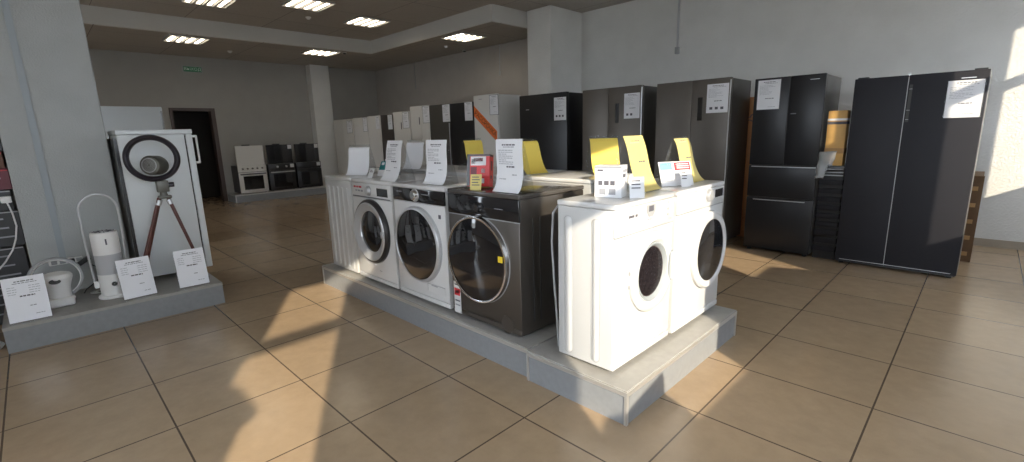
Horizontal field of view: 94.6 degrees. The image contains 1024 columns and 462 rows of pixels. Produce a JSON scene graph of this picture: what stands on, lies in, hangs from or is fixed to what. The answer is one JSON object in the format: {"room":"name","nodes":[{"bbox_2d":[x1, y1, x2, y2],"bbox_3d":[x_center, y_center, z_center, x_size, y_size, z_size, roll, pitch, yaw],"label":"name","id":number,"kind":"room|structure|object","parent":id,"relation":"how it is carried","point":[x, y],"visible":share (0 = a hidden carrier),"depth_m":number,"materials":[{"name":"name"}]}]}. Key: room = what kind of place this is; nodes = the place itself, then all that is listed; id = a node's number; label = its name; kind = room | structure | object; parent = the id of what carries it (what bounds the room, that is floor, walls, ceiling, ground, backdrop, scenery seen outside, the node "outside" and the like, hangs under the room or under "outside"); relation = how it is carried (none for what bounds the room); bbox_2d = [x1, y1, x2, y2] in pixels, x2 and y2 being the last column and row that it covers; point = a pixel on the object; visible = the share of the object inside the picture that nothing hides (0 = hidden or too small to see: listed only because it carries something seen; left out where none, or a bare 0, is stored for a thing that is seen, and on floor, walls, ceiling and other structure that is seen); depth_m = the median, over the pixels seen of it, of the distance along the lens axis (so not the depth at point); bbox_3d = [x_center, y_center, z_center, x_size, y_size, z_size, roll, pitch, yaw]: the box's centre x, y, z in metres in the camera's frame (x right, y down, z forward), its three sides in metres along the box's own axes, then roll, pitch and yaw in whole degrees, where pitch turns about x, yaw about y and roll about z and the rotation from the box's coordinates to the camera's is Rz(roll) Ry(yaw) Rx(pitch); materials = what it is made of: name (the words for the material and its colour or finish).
{"room":"appliance store","nodes":[
{"label":"appliance store","id":0,"kind":"room"},
{"bbox_2d":[0,0,129,289],"bbox_3d":[-3.806,-1.043,3.869,0.550,3.390,0.608,10,16,44],"label":"wall column","id":1,"kind":"structure","parent":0,"point":[50,34],"depth_m":3.73,"materials":[{"name":"paint"}]},
{"bbox_2d":[0,196,11,202],"bbox_3d":[-3.846,-0.238,3.588,0.040,0.050,0.060,10,16,44],"label":"plug adapter","id":2,"kind":"object","parent":1,"relation":"attached to","point":[5,199],"visible":1,"depth_m":3.58,"materials":[{"name":"white plastic"}]},
{"bbox_2d":[0,203,16,268],"bbox_3d":[-3.886,0.065,3.583,0.021,0.550,0.218,10,16,44],"label":"power cable","id":3,"kind":"object","parent":2,"relation":"hanging from","point":[8,205],"visible":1,"depth_m":3.63,"materials":[{"name":"white plastic"}]},
{"bbox_2d":[0,0,65,257],"bbox_3d":[-3.694,-1.214,3.546,0.015,2.930,0.040,10,16,44],"label":"trim","id":4,"kind":"structure","parent":1,"relation":"attached to","point":[5,4],"depth_m":3.62,"materials":[{"name":"grey"}]},
{"bbox_2d":[173,111,220,196],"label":"door","id":5,"kind":"structure","parent":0,"point":[198,122],"depth_m":11.58,"materials":[{"name":"grey wood"}]},
{"bbox_2d":[89,49,378,195],"bbox_3d":[-7.165,-2.133,10.079,0.200,3.170,9.580,10,16,44],"label":"wall","id":6,"kind":"structure","parent":0,"point":[254,103],"depth_m":10.75,"materials":[{"name":"paint"}]},
{"bbox_2d":[182,65,202,72],"bbox_3d":[-6.802,-3.440,10.052,0.023,0.130,0.370,10,16,44],"label":"exit sign","id":7,"kind":"object","parent":6,"relation":"attached to","point":[193,69],"visible":1,"depth_m":10.05,"materials":[{"name":"green plastic"}]},
{"bbox_2d":[168,108,227,200],"bbox_3d":[-6.911,-1.643,10.414,0.220,2.060,0.840,10,16,44],"label":"door frame","id":8,"kind":"structure","parent":6,"relation":"in","point":[211,111],"depth_m":10.55,"materials":[{"name":"brown wood"}]},
{"bbox_2d":[80,4,526,70],"bbox_3d":[-4.895,-3.359,7.480,6.320,0.269,9.580,10,16,44],"label":"ceiling","id":9,"kind":"structure","parent":0,"point":[113,29],"depth_m":8.86,"materials":[{"name":"grey paint"}]},
{"bbox_2d":[162,34,209,44],"bbox_3d":[-5.700,-3.347,8.258,0.600,0.030,0.600,10,16,44],"label":"recessed light","id":10,"kind":"object","parent":9,"relation":"in","point":[170,37],"visible":1,"depth_m":8.23,"materials":[{"name":"grey plastic"}]},
{"bbox_2d":[301,49,340,56],"bbox_3d":[-3.997,-3.733,9.890,0.600,0.030,0.600,10,16,44],"label":"recessed light","id":11,"kind":"object","parent":9,"relation":"in","point":[319,52],"visible":1,"depth_m":9.85,"materials":[{"name":"grey plastic"}]},
{"bbox_2d":[441,32,486,41],"bbox_3d":[-0.889,-3.573,8.717,0.600,0.030,0.600,10,16,44],"label":"recessed light","id":12,"kind":"object","parent":9,"relation":"in","point":[461,36],"visible":1,"depth_m":8.67,"materials":[{"name":"grey plastic"}]},
{"bbox_2d":[305,64,338,184],"bbox_3d":[-4.820,-2.587,12.075,0.250,3.120,0.470,10,16,44],"label":"column","id":13,"kind":"structure","parent":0,"point":[318,82],"depth_m":11.91,"materials":[{"name":"grey paint"}]},
{"bbox_2d":[79,0,633,40],"bbox_3d":[-2.256,-3.116,5.011,13.950,0.120,10.100,10,16,44],"label":"ceiling","id":14,"kind":"structure","parent":0,"point":[403,15],"depth_m":7.77,"materials":[{"name":"grey paint"}]},
{"bbox_2d":[180,0,237,8],"bbox_3d":[-4.436,-3.376,6.908,0.600,0.030,0.600,10,16,44],"label":"recessed light","id":15,"kind":"object","parent":14,"relation":"in","point":[225,4],"visible":1,"depth_m":7.03,"materials":[{"name":"grey plastic"}]},
{"bbox_2d":[281,0,335,11],"bbox_3d":[-3.130,-3.485,7.259,0.600,0.030,0.600,10,16,44],"label":"recessed light","id":16,"kind":"object","parent":14,"relation":"in","point":[311,5],"visible":1,"depth_m":7.27,"materials":[{"name":"grey plastic"}]},
{"bbox_2d":[343,16,389,27],"bbox_3d":[-2.613,-3.755,8.491,0.600,0.030,0.600,10,16,44],"label":"recessed light","id":17,"kind":"object","parent":14,"relation":"in","point":[363,21],"visible":1,"depth_m":8.46,"materials":[{"name":"grey plastic"}]},
{"bbox_2d":[375,39,527,114],"bbox_3d":[-1.183,-2.615,11.072,6.800,3.390,0.370,10,16,44],"label":"wall","id":18,"kind":"structure","parent":0,"point":[459,77],"depth_m":10.69,"materials":[{"name":"paint"}]},
{"bbox_2d":[0,193,1023,461],"bbox_3d":[-2.625,0.228,6.175,15.250,0.100,10.100,10,16,44],"label":"floor","id":19,"kind":"structure","parent":0,"point":[826,360],"depth_m":2.64,"materials":[{"name":"tile"}]},
{"bbox_2d":[0,274,33,324],"bbox_3d":[-4.270,0.573,3.756,0.551,0.298,0.730,10,16,44],"label":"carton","id":20,"kind":"object","parent":19,"relation":"on","point":[2,302],"visible":0.02,"depth_m":3.67,"materials":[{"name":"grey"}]},
{"bbox_2d":[0,244,31,286],"bbox_3d":[-4.283,0.283,3.678,0.551,0.298,0.730,10,16,44],"label":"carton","id":21,"kind":"object","parent":20,"relation":"on","point":[18,264],"visible":0.54,"depth_m":3.69,"materials":[{"name":"grey"}]},
{"bbox_2d":[0,204,25,247],"bbox_3d":[-4.292,-0.006,3.642,0.551,0.278,0.730,10,16,44],"label":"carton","id":22,"kind":"object","parent":21,"relation":"on","point":[7,225],"visible":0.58,"depth_m":3.66,"materials":[{"name":"grey"}]},
{"bbox_2d":[0,189,15,210],"bbox_3d":[-4.303,-0.217,3.580,0.551,0.158,0.730,10,16,44],"label":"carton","id":23,"kind":"object","parent":22,"relation":"on","point":[7,192],"visible":0.64,"depth_m":3.62,"materials":[{"name":"grey cardboard"}]},
{"bbox_2d":[0,166,12,189],"bbox_3d":[-4.291,-0.375,3.552,0.551,0.158,0.730,10,16,44],"label":"carton","id":24,"kind":"object","parent":23,"relation":"on","point":[5,181],"visible":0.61,"depth_m":3.60,"materials":[{"name":"red cardboard"}]},
{"bbox_2d":[2,272,224,353],"bbox_3d":[-3.336,0.557,3.998,1.184,0.180,1.294,10,16,44],"label":"podium","id":25,"kind":"object","parent":19,"relation":"on","point":[90,314],"visible":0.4,"depth_m":3.55,"materials":[{"name":"grey laminate"}]},
{"bbox_2d":[0,273,52,323],"bbox_3d":[-3.337,0.467,3.248,0.216,0.302,0.105,-13,16,-43],"label":"price card","id":26,"kind":"object","parent":25,"relation":"on","point":[26,298],"visible":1,"depth_m":3.25,"materials":[{"name":"white paper"}]},
{"bbox_2d":[26,257,84,308],"bbox_3d":[-3.409,0.380,3.539,0.227,0.357,0.318,10,16,44],"label":"desk fan","id":27,"kind":"object","parent":25,"relation":"on","point":[58,283],"visible":0.83,"depth_m":3.50,"materials":[{"name":"white plastic"}]},
{"bbox_2d":[77,193,127,299],"bbox_3d":[-3.152,0.113,3.665,0.212,0.813,0.212,-2,12,0],"label":"air purifier","id":28,"kind":"object","parent":25,"relation":"on","point":[105,244],"visible":0.84,"depth_m":3.63,"materials":[{"name":"white plastic"}]},
{"bbox_2d":[115,256,156,299],"bbox_3d":[-2.924,0.365,3.681,0.105,0.302,0.216,8,15,38],"label":"price card","id":29,"kind":"object","parent":25,"relation":"on","point":[135,275],"visible":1,"depth_m":3.69,"materials":[{"name":"white paper"}]},
{"bbox_2d":[107,129,212,279],"bbox_3d":[-3.157,-0.256,4.280,0.510,1.285,0.584,10,16,44],"label":"refrigerator","id":30,"kind":"object","parent":25,"relation":"on","point":[137,197],"visible":0.59,"depth_m":4.09,"materials":[{"name":"white metal"}]},
{"bbox_2d":[122,135,209,279],"bbox_3d":[-2.872,-0.156,3.872,0.508,1.244,0.248,-8,13,-27],"label":"fan","id":31,"kind":"object","parent":25,"relation":"on","point":[150,165],"visible":0.95,"depth_m":3.83,"materials":[{"name":"plastic"}]},
{"bbox_2d":[173,247,208,287],"bbox_3d":[-2.665,0.306,3.929,0.216,0.302,0.105,-12,16,-42],"label":"price card","id":32,"kind":"object","parent":25,"relation":"on","point":[190,264],"visible":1,"depth_m":3.93,"materials":[{"name":"white paper"}]},
{"bbox_2d":[100,106,164,138],"bbox_3d":[-4.916,-0.687,6.129,0.630,1.770,0.770,10,16,44],"label":"refrigerator","id":33,"kind":"object","parent":19,"relation":"on","point":[114,117],"visible":0.16,"depth_m":5.82,"materials":[{"name":"white metal"}]},
{"bbox_2d":[227,185,326,202],"bbox_3d":[-5.547,-0.909,11.323,0.605,0.180,2.105,10,16,44],"label":"podium","id":34,"kind":"object","parent":19,"relation":"on","point":[235,197],"visible":0.68,"depth_m":10.96,"materials":[{"name":"grey laminate"}]},
{"bbox_2d":[231,145,268,193],"bbox_3d":[-5.982,-1.418,10.743,0.579,1.075,0.590,10,16,44],"label":"oven","id":35,"kind":"object","parent":34,"relation":"on","point":[249,175],"visible":1,"depth_m":10.58,"materials":[{"name":"white metal"}]},
{"bbox_2d":[263,144,296,190],"bbox_3d":[-5.535,-1.522,11.182,0.579,1.075,0.590,10,16,44],"label":"oven","id":36,"kind":"object","parent":34,"relation":"on","point":[280,167],"visible":0.94,"depth_m":11.01,"materials":[{"name":"black metal"}]},
{"bbox_2d":[293,143,322,187],"bbox_3d":[-5.092,-1.625,11.618,0.579,1.075,0.590,10,16,44],"label":"oven","id":37,"kind":"object","parent":34,"relation":"on","point":[308,170],"visible":0.91,"depth_m":11.44,"materials":[{"name":"black metal"}]},
{"bbox_2d":[333,119,355,173],"bbox_3d":[-3.932,-1.912,11.989,1.000,1.786,0.600,10,16,44],"label":"refrigerator","id":38,"kind":"object","parent":19,"relation":"on","point":[344,140],"visible":0.34,"depth_m":11.80,"materials":[{"name":"beige metal"}]},
{"bbox_2d":[353,118,371,171],"bbox_3d":[-3.309,-1.807,11.380,0.675,1.796,0.600,10,16,44],"label":"refrigerator","id":39,"kind":"object","parent":19,"relation":"on","point":[361,137],"visible":0.26,"depth_m":11.06,"materials":[{"name":"beige metal"}]},
{"bbox_2d":[367,115,383,170],"bbox_3d":[-2.865,-1.735,10.946,0.545,1.808,0.600,10,16,44],"label":"refrigerator","id":40,"kind":"object","parent":19,"relation":"on","point":[375,135],"visible":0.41,"depth_m":10.68,"materials":[{"name":"beige metal"}]},
{"bbox_2d":[380,114,394,160],"bbox_3d":[-2.482,-1.669,10.571,0.485,1.811,0.600,10,16,44],"label":"refrigerator","id":41,"kind":"object","parent":19,"relation":"on","point":[387,134],"visible":0.18,"depth_m":10.28,"materials":[{"name":"grey metal"}]},
{"bbox_2d":[393,111,411,166],"bbox_3d":[-2.068,-1.612,10.161,0.625,1.846,0.604,10,16,44],"label":"refrigerator","id":42,"kind":"object","parent":19,"relation":"on","point":[400,133],"visible":0.23,"depth_m":9.88,"materials":[{"name":"beige metal"}]},
{"bbox_2d":[410,105,430,164],"bbox_3d":[-1.599,-1.568,9.694,0.640,1.924,0.604,10,16,44],"label":"refrigerator","id":43,"kind":"object","parent":19,"relation":"on","point":[421,132],"visible":0.31,"depth_m":9.40,"materials":[{"name":"beige metal"}]},
{"bbox_2d":[322,263,558,376],"bbox_3d":[-0.381,0.469,4.035,2.665,0.180,1.345,10,16,44],"label":"podium","id":44,"kind":"object","parent":19,"relation":"on","point":[509,350],"visible":0.34,"depth_m":3.19,"materials":[{"name":"grey laminate"}]},
{"bbox_2d":[324,171,407,272],"bbox_3d":[-1.320,-0.108,4.411,0.525,0.845,0.609,10,16,44],"label":"washing machine","id":45,"kind":"object","parent":44,"relation":"on","point":[338,187],"visible":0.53,"depth_m":4.16,"materials":[{"name":"white metal"}]},
{"bbox_2d":[346,147,369,174],"bbox_3d":[-1.357,-0.638,4.229,0.210,0.266,0.186,2,12,16],"label":"price card","id":46,"kind":"object","parent":45,"relation":"on","point":[358,164],"visible":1,"depth_m":4.20,"materials":[{"name":"white paper"}]},
{"bbox_2d":[351,173,450,288],"bbox_3d":[-0.922,-0.025,3.959,0.611,0.845,0.614,10,16,44],"label":"washing machine","id":47,"kind":"object","parent":44,"relation":"on","point":[374,208],"visible":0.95,"depth_m":3.71,"materials":[{"name":"white metal"}]},
{"bbox_2d":[380,140,402,181],"bbox_3d":[-0.882,-0.536,3.594,0.210,0.300,0.186,10,16,44],"label":"price card","id":48,"kind":"object","parent":47,"relation":"on","point":[393,149],"visible":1,"depth_m":3.57,"materials":[{"name":"white paper"}]},
{"bbox_2d":[400,165,462,173],"bbox_3d":[-0.797,-0.222,4.828,0.604,0.870,0.544,10,16,44],"label":"washing machine","id":49,"kind":"object","parent":44,"relation":"on","point":[423,167],"visible":0.02,"depth_m":4.55,"materials":[{"name":"white metal"}]},
{"bbox_2d":[402,142,423,168],"bbox_3d":[-0.903,-0.724,4.459,0.210,0.266,0.186,5,14,30],"label":"price card","id":50,"kind":"object","parent":49,"relation":"on","point":[414,151],"visible":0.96,"depth_m":4.43,"materials":[{"name":"white paper"}]},
{"bbox_2d":[392,176,495,308],"bbox_3d":[-0.461,0.055,3.516,0.622,0.845,0.604,10,16,44],"label":"washing machine","id":51,"kind":"object","parent":44,"relation":"on","point":[422,229],"visible":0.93,"depth_m":3.26,"materials":[{"name":"white metal"}]},
{"bbox_2d":[422,140,446,184],"bbox_3d":[-0.501,-0.474,3.247,0.210,0.300,0.151,8,15,39],"label":"price card","id":52,"kind":"object","parent":51,"relation":"on","point":[436,155],"visible":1,"depth_m":3.22,"materials":[{"name":"white paper"}]},
{"bbox_2d":[424,166,496,176],"bbox_3d":[-0.372,-0.141,4.383,0.604,0.870,0.589,10,16,44],"label":"washing machine","id":53,"kind":"object","parent":44,"relation":"on","point":[453,171],"visible":0.02,"depth_m":4.06,"materials":[{"name":"white metal"}]},
{"bbox_2d":[463,140,483,157],"bbox_3d":[-0.343,-0.679,4.158,0.186,0.271,0.210,9,16,42],"label":"price card","id":54,"kind":"object","parent":53,"relation":"on","point":[472,146],"visible":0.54,"depth_m":4.14,"materials":[{"name":"yellow paper"}]},
{"bbox_2d":[447,181,583,336],"bbox_3d":[0.018,0.136,3.064,0.638,0.845,0.632,10,16,44],"label":"washing machine","id":55,"kind":"object","parent":44,"relation":"on","point":[500,256],"visible":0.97,"depth_m":2.79,"materials":[{"name":"grey metal"}]},
{"bbox_2d":[470,174,481,189],"bbox_3d":[-0.216,-0.300,2.885,0.072,0.093,0.048,2,12,16],"label":"price tag","id":56,"kind":"object","parent":55,"relation":"on","point":[476,179],"visible":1,"depth_m":2.87,"materials":[{"name":"yellow paper"}]},
{"bbox_2d":[467,154,492,186],"bbox_3d":[-0.200,-0.378,2.964,0.151,0.209,0.103,2,12,16],"label":"carton","id":57,"kind":"object","parent":55,"relation":"on","point":[482,164],"visible":0.91,"depth_m":2.93,"materials":[{"name":"red cardboard"}]},
{"bbox_2d":[492,139,522,193],"bbox_3d":[0.002,-0.373,2.697,0.210,0.300,0.136,10,16,44],"label":"price card","id":58,"kind":"object","parent":55,"relation":"on","point":[509,156],"visible":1,"depth_m":2.67,"materials":[{"name":"white paper"}]},
{"bbox_2d":[493,168,566,179],"bbox_3d":[0.068,-0.063,3.953,0.604,0.870,0.589,10,16,44],"label":"washing machine","id":59,"kind":"object","parent":44,"relation":"on","point":[548,170],"visible":0.02,"depth_m":3.74,"materials":[{"name":"white metal"}]},
{"bbox_2d":[522,141,548,174],"bbox_3d":[0.126,-0.576,3.615,0.210,0.266,0.221,-11,15,-37],"label":"price card","id":60,"kind":"object","parent":59,"relation":"on","point":[532,159],"visible":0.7,"depth_m":3.60,"materials":[{"name":"yellow paper"}]},
{"bbox_2d":[523,170,633,194],"bbox_3d":[0.508,0.014,3.523,0.604,0.870,0.589,10,16,44],"label":"washing machine","id":61,"kind":"object","parent":44,"relation":"on","point":[585,178],"visible":0.08,"depth_m":3.28,"materials":[{"name":"white metal"}]},
{"bbox_2d":[590,138,619,174],"bbox_3d":[0.666,-0.554,3.428,0.210,0.271,0.204,-3,12,-9],"label":"price card","id":62,"kind":"object","parent":61,"relation":"on","point":[603,150],"visible":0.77,"depth_m":3.40,"materials":[{"name":"yellow paper"}]},
{"bbox_2d":[429,104,451,164],"bbox_3d":[-1.143,-1.482,9.250,0.615,1.914,0.604,10,16,44],"label":"refrigerator","id":63,"kind":"object","parent":19,"relation":"on","point":[440,130],"visible":0.2,"depth_m":8.91,"materials":[{"name":"grey metal"}]},
{"bbox_2d":[442,104,449,121],"bbox_3d":[-1.217,-2.177,8.727,0.215,0.310,0.003,10,16,44],"label":"sheet","id":64,"kind":"object","parent":63,"relation":"attached to","point":[445,108],"visible":1,"depth_m":8.72,"materials":[{"name":"white paper"}]},
{"bbox_2d":[449,102,474,165],"bbox_3d":[-0.676,-1.397,8.798,0.665,1.906,0.600,10,16,44],"label":"refrigerator","id":65,"kind":"object","parent":19,"relation":"on","point":[462,130],"visible":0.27,"depth_m":8.55,"materials":[{"name":"black metal"}]},
{"bbox_2d":[464,102,472,120],"bbox_3d":[-0.763,-2.097,8.284,0.205,0.310,0.003,10,16,44],"label":"sheet","id":66,"kind":"object","parent":65,"relation":"attached to","point":[468,105],"visible":1,"depth_m":8.28,"materials":[{"name":"white paper"}]},
{"bbox_2d":[473,93,520,166],"bbox_3d":[-0.234,-1.357,8.328,0.595,1.996,0.561,10,16,44],"label":"refrigerator","id":67,"kind":"object","parent":19,"relation":"on","point":[506,124],"visible":0.23,"depth_m":8.01,"materials":[{"name":"silver metal"}]},
{"bbox_2d":[474,106,496,139],"bbox_3d":[-0.454,-1.828,8.035,0.560,0.620,0.002,10,16,44],"label":"banner","id":68,"kind":"object","parent":67,"relation":"attached to","point":[477,114],"visible":1,"depth_m":8.03,"materials":[{"name":"orange"}]},
{"bbox_2d":[489,94,498,114],"bbox_3d":[-0.300,-2.088,7.814,0.212,0.322,0.004,10,16,44],"label":"sheet","id":69,"kind":"object","parent":67,"relation":"attached to","point":[493,99],"visible":1,"depth_m":7.81,"materials":[{"name":"white paper"}]},
{"bbox_2d":[519,92,582,170],"bbox_3d":[0.657,-1.155,7.440,0.950,1.916,0.521,10,16,44],"label":"refrigerator","id":70,"kind":"object","parent":19,"relation":"on","point":[560,142],"visible":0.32,"depth_m":7.07,"materials":[{"name":"black metal"}]},
{"bbox_2d":[554,97,565,120],"bbox_3d":[0.698,-1.778,6.872,0.225,0.325,0.003,10,16,44],"label":"sheet","id":71,"kind":"object","parent":70,"relation":"attached to","point":[559,102],"visible":1,"depth_m":6.87,"materials":[{"name":"white paper"}]},
{"bbox_2d":[582,85,656,176],"bbox_3d":[1.524,-1.002,6.614,0.925,1.906,0.553,10,16,44],"label":"refrigerator","id":72,"kind":"object","parent":19,"relation":"on","point":[603,109],"visible":0.44,"depth_m":6.26,"materials":[{"name":"grey metal"}]},
{"bbox_2d":[624,92,639,118],"bbox_3d":[1.537,-1.606,6.060,0.225,0.315,0.003,10,16,44],"label":"sheet","id":73,"kind":"object","parent":72,"relation":"attached to","point":[631,100],"visible":1,"depth_m":6.06,"materials":[{"name":"white paper"}]},
{"bbox_2d":[526,305,736,425],"bbox_3d":[0.783,0.679,2.878,0.635,0.180,1.355,10,16,44],"label":"podium","id":74,"kind":"object","parent":19,"relation":"on","point":[621,394],"visible":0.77,"depth_m":2.48,"materials":[{"name":"grey laminate"}]},
{"bbox_2d":[557,189,673,370],"bbox_3d":[0.576,0.232,2.533,0.385,0.845,0.584,10,16,44],"label":"washing machine","id":75,"kind":"object","parent":74,"relation":"on","point":[616,255],"visible":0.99,"depth_m":2.35,"materials":[{"name":"white metal"}]},
{"bbox_2d":[551,205,558,345],"bbox_3d":[0.265,0.257,2.526,0.104,0.814,0.053,-9,14,-31],"label":"hose","id":76,"kind":"object","parent":75,"relation":"hanging from","point":[555,209],"visible":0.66,"depth_m":2.50,"materials":[{"name":"grey plastic"}]},
{"bbox_2d":[594,164,626,197],"bbox_3d":[0.506,-0.257,2.416,0.141,0.161,0.101,5,13,28],"label":"carton","id":77,"kind":"object","parent":75,"relation":"on","point":[610,179],"visible":1,"depth_m":2.37,"materials":[{"name":"white cardboard"}]},
{"bbox_2d":[629,177,644,197],"bbox_3d":[0.620,-0.219,2.360,0.075,0.103,0.053,-2,12,-1],"label":"price tag","id":78,"kind":"object","parent":75,"relation":"on","point":[636,184],"visible":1,"depth_m":2.35,"materials":[{"name":"white paper"}]},
{"bbox_2d":[623,135,660,191],"bbox_3d":[0.691,-0.380,2.642,0.221,0.300,0.210,9,16,42],"label":"price card","id":79,"kind":"object","parent":75,"relation":"on","point":[636,147],"visible":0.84,"depth_m":2.62,"materials":[{"name":"yellow paper"}]},
{"bbox_2d":[627,178,725,332],"bbox_3d":[1.000,0.117,3.025,0.494,0.845,0.686,10,16,44],"label":"washing machine","id":80,"kind":"object","parent":74,"relation":"on","point":[698,244],"visible":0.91,"depth_m":2.80,"materials":[{"name":"white metal"}]},
{"bbox_2d":[658,161,693,186],"bbox_3d":[0.970,-0.346,2.836,0.210,0.140,0.111,-4,12,-12],"label":"leaflet","id":81,"kind":"object","parent":80,"relation":"on","point":[669,171],"visible":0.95,"depth_m":2.81,"materials":[{"name":"white paper"}]},
{"bbox_2d":[680,170,690,186],"bbox_3d":[1.009,-0.310,2.767,0.060,0.096,0.051,-4,12,-12],"label":"price tag","id":82,"kind":"object","parent":80,"relation":"on","point":[684,174],"visible":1,"depth_m":2.76,"materials":[{"name":"white paper"}]},
{"bbox_2d":[674,138,703,181],"bbox_3d":[1.088,-0.458,3.008,0.214,0.281,0.210,9,16,42],"label":"price card","id":83,"kind":"object","parent":80,"relation":"on","point":[685,153],"visible":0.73,"depth_m":3.00,"materials":[{"name":"yellow paper"}]},
{"bbox_2d":[654,77,750,239],"bbox_3d":[2.325,-0.863,5.868,0.890,1.896,0.603,10,16,44],"label":"refrigerator","id":84,"kind":"object","parent":19,"relation":"on","point":[718,141],"visible":0.49,"depth_m":5.54,"materials":[{"name":"grey metal"}]},
{"bbox_2d":[706,83,728,112],"bbox_3d":[2.306,-1.490,5.304,0.240,0.315,0.003,10,16,44],"label":"sheet","id":85,"kind":"object","parent":84,"relation":"attached to","point":[717,94],"visible":1,"depth_m":5.30,"materials":[{"name":"white paper"}]},
{"bbox_2d":[737,97,753,236],"bbox_3d":[3.077,-0.799,5.944,0.180,1.700,0.501,10,16,44],"label":"box","id":86,"kind":"object","parent":19,"relation":"on","point":[751,105],"visible":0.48,"depth_m":5.79,"materials":[{"name":"orange cardboard"}]},
{"bbox_2d":[743,73,841,255],"bbox_3d":[3.059,-0.716,5.190,0.650,1.846,0.656,10,16,44],"label":"refrigerator","id":87,"kind":"object","parent":19,"relation":"on","point":[788,142],"visible":0.94,"depth_m":4.93,"materials":[{"name":"grey metal"}]},
{"bbox_2d":[756,78,781,109],"bbox_3d":[2.682,-1.424,4.936,0.227,0.307,0.004,10,16,44],"label":"sheet","id":88,"kind":"object","parent":87,"relation":"attached to","point":[768,91],"visible":1,"depth_m":4.93,"materials":[{"name":"white paper"}]},
{"bbox_2d":[812,163,845,259],"bbox_3d":[3.361,-0.219,4.949,0.208,0.955,0.486,10,16,44],"label":"tray stack","id":89,"kind":"object","parent":19,"relation":"on","point":[829,197],"visible":0.74,"depth_m":4.79,"materials":[{"name":"black plastic"}]},
{"bbox_2d":[812,244,835,252],"bbox_3d":[3.373,0.143,5.027,0.204,0.055,0.480,10,16,44],"label":"tray","id":90,"kind":"object","parent":89,"relation":"on","point":[816,248],"depth_m":4.86,"materials":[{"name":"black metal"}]},
{"bbox_2d":[813,236,836,243],"bbox_3d":[3.370,0.059,5.010,0.204,0.055,0.480,10,16,44],"label":"tray","id":91,"kind":"object","parent":89,"relation":"on","point":[816,239],"depth_m":4.84,"materials":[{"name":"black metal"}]},
{"bbox_2d":[814,228,837,235],"bbox_3d":[3.368,-0.024,4.992,0.204,0.055,0.480,10,16,44],"label":"tray","id":92,"kind":"object","parent":89,"relation":"on","point":[817,231],"depth_m":4.83,"materials":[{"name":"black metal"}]},
{"bbox_2d":[814,220,838,227],"bbox_3d":[3.366,-0.107,4.975,0.204,0.055,0.480,10,16,44],"label":"tray","id":93,"kind":"object","parent":89,"relation":"on","point":[818,223],"depth_m":4.81,"materials":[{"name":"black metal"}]},
{"bbox_2d":[815,212,839,219],"bbox_3d":[3.364,-0.190,4.958,0.204,0.055,0.480,10,16,44],"label":"tray","id":94,"kind":"object","parent":89,"relation":"on","point":[819,215],"depth_m":4.79,"materials":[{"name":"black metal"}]},
{"bbox_2d":[816,204,840,210],"bbox_3d":[3.361,-0.273,4.940,0.204,0.055,0.480,10,16,44],"label":"tray","id":95,"kind":"object","parent":89,"relation":"on","point":[820,207],"depth_m":4.77,"materials":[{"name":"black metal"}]},
{"bbox_2d":[817,196,841,202],"bbox_3d":[3.359,-0.356,4.923,0.204,0.055,0.480,10,16,44],"label":"tray","id":96,"kind":"object","parent":89,"relation":"on","point":[821,199],"depth_m":4.76,"materials":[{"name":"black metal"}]},
{"bbox_2d":[818,188,842,193],"bbox_3d":[3.357,-0.440,4.906,0.204,0.055,0.480,10,16,44],"label":"tray","id":97,"kind":"object","parent":89,"relation":"on","point":[820,190],"depth_m":4.74,"materials":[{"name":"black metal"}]},
{"bbox_2d":[819,179,843,185],"bbox_3d":[3.354,-0.523,4.888,0.204,0.055,0.480,10,16,44],"label":"tray","id":98,"kind":"object","parent":89,"relation":"on","point":[822,182],"depth_m":4.72,"materials":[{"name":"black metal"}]},
{"bbox_2d":[823,110,850,165],"bbox_3d":[3.207,-0.916,4.663,0.163,0.530,0.121,10,16,44],"label":"box","id":99,"kind":"object","parent":89,"relation":"on","point":[838,122],"visible":1,"depth_m":4.62,"materials":[{"name":"cardboard"}]},
{"bbox_2d":[835,67,991,277],"bbox_3d":[3.760,-0.552,4.481,0.900,1.777,0.662,10,16,44],"label":"refrigerator","id":100,"kind":"object","parent":19,"relation":"on","point":[909,174],"visible":1,"depth_m":4.23,"materials":[{"name":"grey metal"}]},
{"bbox_2d":[943,79,985,117],"bbox_3d":[3.733,-1.093,3.900,0.234,0.304,0.006,10,16,44],"label":"sheet","id":101,"kind":"object","parent":100,"relation":"attached to","point":[964,98],"visible":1,"depth_m":3.90,"materials":[{"name":"white paper"}]},
{"bbox_2d":[960,171,984,261],"bbox_3d":[4.542,-0.178,4.883,0.396,0.840,0.608,10,16,44],"label":"pallet","id":102,"kind":"object","parent":19,"relation":"on","point":[979,177],"visible":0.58,"depth_m":4.56,"materials":[{"name":"wood"}]},
{"bbox_2d":[527,5,581,94],"bbox_3d":[0.819,-2.151,8.581,0.530,3.390,0.950,10,16,44],"label":"wall pillar","id":103,"kind":"structure","parent":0,"point":[554,34],"depth_m":8.08,"materials":[{"name":"grey paint"}]},
{"bbox_2d":[581,0,1023,241],"bbox_3d":[3.784,-1.765,6.342,6.880,3.390,0.200,10,16,44],"label":"wall","id":104,"kind":"structure","parent":0,"point":[631,43],"depth_m":5.82,"materials":[{"name":"grey paint"}]},
{"bbox_2d":[675,0,679,53],"bbox_3d":[2.509,-3.155,7.123,0.056,0.920,0.060,10,16,44],"label":"cable conduit","id":105,"kind":"object","parent":104,"relation":"attached to","point":[677,49],"visible":1,"depth_m":7.14,"materials":[{"name":"silver metal"}]},
{"bbox_2d":[973,237,1023,249],"bbox_3d":[1.201,-0.555,8.979,13.600,0.085,0.182,10,16,44],"label":"baseboard","id":106,"kind":"structure","parent":104,"relation":"attached to","point":[1016,245],"depth_m":5.11,"materials":[{"name":"tile"}]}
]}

